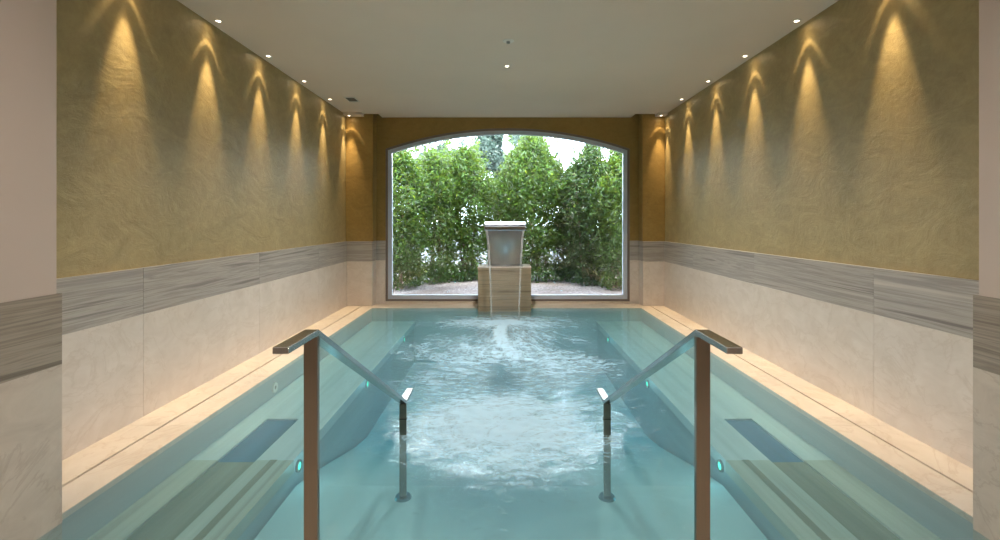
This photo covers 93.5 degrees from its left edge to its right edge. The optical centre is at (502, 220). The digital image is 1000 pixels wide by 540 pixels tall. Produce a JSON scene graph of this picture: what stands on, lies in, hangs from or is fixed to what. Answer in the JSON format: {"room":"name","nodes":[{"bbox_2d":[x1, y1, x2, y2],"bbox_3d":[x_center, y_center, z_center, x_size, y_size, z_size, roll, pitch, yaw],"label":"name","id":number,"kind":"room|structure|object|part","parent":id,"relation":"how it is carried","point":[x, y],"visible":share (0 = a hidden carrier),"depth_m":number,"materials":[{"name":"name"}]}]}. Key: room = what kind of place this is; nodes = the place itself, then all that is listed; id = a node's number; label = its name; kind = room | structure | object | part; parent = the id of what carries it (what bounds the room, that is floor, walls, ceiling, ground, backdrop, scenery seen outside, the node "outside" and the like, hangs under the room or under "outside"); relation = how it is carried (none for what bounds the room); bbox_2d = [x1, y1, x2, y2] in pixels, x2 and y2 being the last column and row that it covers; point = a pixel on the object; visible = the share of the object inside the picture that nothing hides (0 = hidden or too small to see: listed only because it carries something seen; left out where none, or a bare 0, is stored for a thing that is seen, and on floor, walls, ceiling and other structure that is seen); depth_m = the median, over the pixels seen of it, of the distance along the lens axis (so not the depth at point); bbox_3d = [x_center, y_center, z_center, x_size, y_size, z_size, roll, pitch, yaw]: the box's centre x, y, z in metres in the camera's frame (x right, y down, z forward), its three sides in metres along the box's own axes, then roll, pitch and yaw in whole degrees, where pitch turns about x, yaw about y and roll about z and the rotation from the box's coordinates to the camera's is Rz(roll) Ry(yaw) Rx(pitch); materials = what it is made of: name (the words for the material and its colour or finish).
{"room":"spa","nodes":[
{"label":"spa","id":0,"kind":"room"},
{"bbox_2d":[56,0,346,460],"bbox_3d":[-2.430,-0.160,1.730,0.300,2.900,11.460,0,0,0],"label":"wall","id":1,"kind":"structure","parent":0,"point":[201,186],"depth_m":3.28,"materials":[{"name":"yellow paint"}]},
{"bbox_2d":[0,0,61,539],"bbox_3d":[-2.075,0.030,-1.030,0.510,3.220,5.940,0,0,0],"label":"pillar","id":2,"kind":"structure","parent":1,"relation":"attached to","point":[30,304],"depth_m":1.80,"materials":[{"name":"paint"}]},
{"bbox_2d":[343,112,363,116],"bbox_3d":[-2.163,-1.548,6.870,0.255,0.045,0.280,0,0,0],"label":"trim","id":3,"kind":"structure","parent":1,"relation":"attached to","point":[353,114],"depth_m":6.73,"materials":[{"name":"paint"}]},
{"bbox_2d":[376,114,638,303],"bbox_3d":[0.035,-0.260,7.210,5.230,3.200,0.300,0,0,0],"label":"wall","id":4,"kind":"structure","parent":0,"point":[391,131],"depth_m":7.08,"materials":[{"name":"paint"}]},
{"bbox_2d":[346,114,376,305],"bbox_3d":[-2.102,-0.260,6.970,0.395,3.000,0.220,0,0,0],"label":"pillar","id":5,"kind":"structure","parent":4,"relation":"attached to","point":[361,132],"depth_m":6.88,"materials":[{"name":"paint"}]},
{"bbox_3d":[0.070,1.276,7.210,3.680,0.128,0.300,0,0,0],"label":"window sill","id":6,"kind":"part","parent":4,"relation":"part of","materials":[{"name":"beige stone"}]},
{"bbox_2d":[386,128,629,300],"bbox_3d":[0.070,-0.095,7.140,3.680,2.610,0.100,0,0,0],"label":"window","id":7,"kind":"structure","parent":4,"relation":"in","point":[625,296],"depth_m":7.11,"materials":[{"name":"grey metal"}]},
{"bbox_2d":[639,114,664,305],"bbox_3d":[2.207,-0.260,6.970,0.327,3.000,0.220,0,0,0],"label":"pillar","id":8,"kind":"structure","parent":4,"relation":"attached to","point":[651,128],"depth_m":6.88,"materials":[{"name":"paint"}]},
{"bbox_2d":[177,0,838,116],"bbox_3d":[0.035,-1.685,1.630,5.230,0.250,11.660,0,0,0],"label":"ceiling","id":9,"kind":"structure","parent":0,"point":[398,58],"depth_m":4.25,"materials":[{"name":"paint"}]},
{"bbox_2d":[343,97,359,101],"bbox_3d":[-1.940,-1.558,6.030,0.140,0.008,0.220,0,0,0],"label":"ceiling vent","id":10,"kind":"object","parent":9,"relation":"in","point":[349,99],"visible":1,"depth_m":6.03,"materials":[{"name":"grey metal"}]},
{"bbox_2d":[503,39,513,43],"bbox_3d":[0.045,-1.550,4.070,0.100,0.019,0.100,0,0,0],"label":"sprinkler","id":11,"kind":"object","parent":9,"relation":"attached to","point":[508,41],"visible":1,"depth_m":4.06,"materials":[{"name":"white metal"}]},
{"bbox_2d":[62,304,972,523],"bbox_3d":[0.035,1.342,4.065,4.730,0.204,6.030,0,0,0],"label":"floor","id":12,"kind":"structure","parent":0,"point":[88,473],"depth_m":2.89,"materials":[{"name":"beige stone"}]},
{"bbox_2d":[478,264,530,317],"bbox_3d":[0.021,0.987,6.702,0.740,0.706,0.463,0,0,0],"label":"pedestal","id":13,"kind":"object","parent":12,"relation":"on","point":[502,290],"visible":0.95,"depth_m":6.47,"materials":[{"name":"beige stone"}]},
{"bbox_2d":[484,222,525,265],"bbox_3d":[0.028,0.323,6.547,0.544,0.622,0.706,0,0,0],"label":"spout","id":14,"kind":"object","parent":13,"relation":"on","point":[504,239],"visible":1,"depth_m":6.56,"materials":[{"name":"metal"}]},
{"bbox_2d":[62,310,972,539],"bbox_3d":[0.050,1.746,4.125,4.440,0.949,5.750,0,0,0],"label":"swimming pool","id":15,"kind":"object","parent":12,"relation":"in","point":[785,476],"depth_m":2.92,"materials":[{"name":"liquid"}]},
{"bbox_3d":[-1.590,1.471,2.180,0.230,0.058,1.260,0,0,0],"label":"seat panel","id":16,"kind":"part","parent":15,"relation":"part of","materials":[{"name":"teal tile"}]},
{"bbox_3d":[-1.560,1.465,2.180,0.620,0.070,1.260,0,0,0],"label":"bench seat","id":17,"kind":"part","parent":15,"relation":"part of","materials":[{"name":"stone"}]},
{"bbox_3d":[-1.590,1.471,3.105,0.230,0.058,0.590,0,0,0],"label":"seat panel","id":18,"kind":"part","parent":15,"relation":"part of","materials":[{"name":"teal tile"}]},
{"bbox_2d":[272,382,277,392],"bbox_3d":[-1.864,1.360,3.840,0.014,0.080,0.080,0,0,0],"label":"jet nozzle","id":19,"kind":"object","parent":15,"relation":"attached to","point":[275,384],"visible":1,"depth_m":3.83,"materials":[{"name":"white plastic"}]},
{"bbox_2d":[295,459,301,472],"bbox_3d":[-1.243,1.490,2.860,0.012,0.072,0.072,0,0,0],"label":"lamp","id":20,"kind":"object","parent":15,"relation":"attached to","point":[298,466],"visible":1,"depth_m":2.85,"materials":[{"name":"glass"}]},
{"bbox_3d":[-1.560,1.465,4.755,0.620,0.070,3.890,0,0,0],"label":"bench seat","id":21,"kind":"part","parent":15,"relation":"part of","materials":[{"name":"stone"}]},
{"bbox_2d":[273,330,412,539],"bbox_3d":[-0.578,0.964,2.070,0.100,1.272,1.700,0,0,0],"label":"handrail","id":22,"kind":"object","parent":15,"relation":"on","point":[312,340],"visible":1,"depth_m":1.41,"materials":[{"name":"metal"}]},
{"bbox_3d":[-0.578,0.794,1.420,0.042,0.891,0.018,0,0,0],"label":"post","id":23,"kind":"part","parent":22,"relation":"part of","materials":[{"name":"brown metal"}]},
{"bbox_3d":[-0.578,0.692,2.070,0.042,0.728,1.700,0,0,0],"label":"rail","id":24,"kind":"part","parent":22,"relation":"part of","materials":[{"name":"metal"}]},
{"bbox_3d":[-0.578,1.327,2.720,0.040,0.545,0.018,0,0,0],"label":"post","id":25,"kind":"part","parent":22,"relation":"part of","materials":[{"name":"brown metal"}]},
{"bbox_2d":[597,330,742,539],"bbox_3d":[0.602,0.964,2.070,0.100,1.272,1.700,0,0,0],"label":"handrail","id":26,"kind":"object","parent":15,"relation":"on","point":[701,340],"visible":1,"depth_m":1.41,"materials":[{"name":"metal"}]},
{"bbox_3d":[0.602,1.327,2.720,0.040,0.545,0.018,0,0,0],"label":"post","id":27,"kind":"part","parent":26,"relation":"part of","materials":[{"name":"brown metal"}]},
{"bbox_3d":[0.602,0.692,2.070,0.042,0.728,1.700,0,0,0],"label":"rail","id":28,"kind":"part","parent":26,"relation":"part of","materials":[{"name":"metal"}]},
{"bbox_3d":[0.602,0.794,1.420,0.042,0.891,0.018,0,0,0],"label":"post","id":29,"kind":"part","parent":26,"relation":"part of","materials":[{"name":"brown metal"}]},
{"bbox_3d":[1.650,1.465,4.755,0.640,0.070,3.890,0,0,0],"label":"bench seat","id":30,"kind":"part","parent":15,"relation":"part of","materials":[{"name":"stone"}]},
{"bbox_2d":[717,459,723,472],"bbox_3d":[1.323,1.490,2.860,0.012,0.072,0.072,0,0,0],"label":"lamp","id":31,"kind":"object","parent":15,"relation":"attached to","point":[720,465],"visible":1,"depth_m":2.85,"materials":[{"name":"glass"}]},
{"bbox_3d":[1.698,1.471,3.105,0.205,0.058,0.590,0,0,0],"label":"seat panel","id":32,"kind":"part","parent":15,"relation":"part of","materials":[{"name":"teal tile"}]},
{"bbox_3d":[1.650,1.465,2.180,0.640,0.070,1.260,0,0,0],"label":"bench seat","id":33,"kind":"part","parent":15,"relation":"part of","materials":[{"name":"stone"}]},
{"bbox_3d":[1.698,1.471,2.180,0.205,0.058,1.260,0,0,0],"label":"seat panel","id":34,"kind":"part","parent":15,"relation":"part of","materials":[{"name":"teal tile"}]},
{"bbox_3d":[0.050,1.657,4.125,3.844,0.826,5.152,0,0,0],"label":"pool water","id":35,"kind":"object","parent":15,"relation":"in","visible":0},
{"bbox_2d":[388,315,632,482],"bbox_3d":[0.040,1.228,4.125,2.680,0.030,4.650,0,0,0],"label":"foam","id":36,"kind":"object","parent":35,"relation":"on","point":[473,424],"visible":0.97,"depth_m":2.93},
{"bbox_2d":[664,0,978,468],"bbox_3d":[2.500,-0.160,1.730,0.300,2.900,11.460,0,0,0],"label":"wall","id":37,"kind":"structure","parent":0,"point":[822,192],"depth_m":3.21,"materials":[{"name":"yellow paint"}]},
{"bbox_2d":[655,112,667,116],"bbox_3d":[2.292,-1.548,6.870,0.135,0.045,0.280,0,0,0],"label":"trim","id":38,"kind":"structure","parent":37,"relation":"attached to","point":[664,114],"depth_m":6.73,"materials":[{"name":"paint"}]},
{"bbox_2d":[973,0,999,539],"bbox_3d":[2.150,0.030,-1.050,0.500,3.220,5.900,0,0,0],"label":"pillar","id":39,"kind":"structure","parent":37,"relation":"attached to","point":[986,304],"depth_m":1.84,"materials":[{"name":"paint"}]},
{"label":"outside","id":40,"kind":"structure","parent":0,"visible":0},
{"bbox_2d":[393,268,621,294],"bbox_3d":[0.000,1.400,23.680,28.000,0.280,32.640,0,0,0],"label":"ground","id":41,"kind":"structure","parent":40,"point":[554,287],"depth_m":8.64,"materials":[{"name":"white gravel"}]},
{"bbox_2d":[393,147,433,290],"bbox_3d":[-1.997,-0.176,8.902,1.364,2.945,1.694,0,0,0],"label":"tree","id":42,"kind":"object","parent":41,"relation":"on","point":[407,179],"visible":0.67,"depth_m":8.62,"materials":[{"name":"green plant"}]},
{"bbox_2d":[412,140,455,198],"bbox_3d":[-2.846,-1.320,22.041,3.288,5.255,3.342,0,0,0],"label":"tree","id":43,"kind":"object","parent":41,"relation":"on","point":[436,143],"visible":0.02,"depth_m":21.52,"materials":[{"name":"grey plant"}]},
{"bbox_2d":[411,140,460,284],"bbox_3d":[-1.497,-0.243,9.738,1.301,3.097,1.616,0,0,4],"label":"tree","id":44,"kind":"object","parent":41,"relation":"on","point":[431,163],"visible":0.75,"depth_m":9.39,"materials":[{"name":"green plant"}]},
{"bbox_2d":[437,137,497,281],"bbox_3d":[-0.796,-0.295,10.136,1.416,3.193,1.520,0,0,11],"label":"tree","id":45,"kind":"object","parent":41,"relation":"on","point":[467,168],"visible":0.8,"depth_m":9.78,"materials":[{"name":"green plant"}]},
{"bbox_2d":[453,135,526,212],"bbox_3d":[-0.264,-1.531,18.998,3.988,5.685,4.110,0,0,9],"label":"tree","id":46,"kind":"object","parent":41,"relation":"on","point":[493,144],"visible":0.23,"depth_m":18.01,"materials":[{"name":"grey plant"}]},
{"bbox_2d":[481,177,521,263],"bbox_3d":[-0.012,0.090,10.928,1.228,2.418,1.335,0,0,31],"label":"tree","id":47,"kind":"object","parent":41,"relation":"on","point":[496,208],"visible":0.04,"depth_m":10.69,"materials":[{"name":"green plant"}]},
{"bbox_2d":[421,228,621,265],"bbox_3d":[0.000,0.740,13.300,18.000,1.100,0.200,0,0,0],"label":"wall","id":48,"kind":"structure","parent":41,"relation":"on","point":[484,261],"depth_m":13.20,"materials":[{"name":"white"}]},
{"bbox_2d":[488,135,572,282],"bbox_3d":[0.615,-0.370,10.007,1.939,3.331,1.695,0,0,14],"label":"tree","id":49,"kind":"object","parent":41,"relation":"on","point":[531,169],"visible":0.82,"depth_m":9.66,"materials":[{"name":"green plant"}]},
{"bbox_2d":[526,143,562,221],"bbox_3d":[1.363,-1.426,22.993,3.224,5.470,3.352,0,0,-4],"label":"tree","id":50,"kind":"object","parent":41,"relation":"on","point":[557,153],"visible":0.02,"depth_m":22.57,"materials":[{"name":"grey plant"}]},
{"bbox_2d":[544,154,590,282],"bbox_3d":[1.508,-0.068,10.024,1.265,2.728,1.387,0,0,-12],"label":"tree","id":51,"kind":"object","parent":41,"relation":"on","point":[563,275],"visible":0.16,"depth_m":9.70,"materials":[{"name":"green plant"}]},
{"bbox_2d":[558,141,619,286],"bbox_3d":[1.769,-0.307,9.482,1.361,3.212,1.559,0,0,30],"label":"tree","id":52,"kind":"object","parent":41,"relation":"on","point":[591,156],"visible":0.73,"depth_m":9.21,"materials":[{"name":"green plant"}]},
{"bbox_2d":[584,150,621,289],"bbox_3d":[2.216,-0.151,8.889,1.395,2.912,1.632,0,0,35],"label":"tree","id":53,"kind":"object","parent":41,"relation":"on","point":[609,185],"visible":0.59,"depth_m":8.63,"materials":[{"name":"green plant"}]}
]}

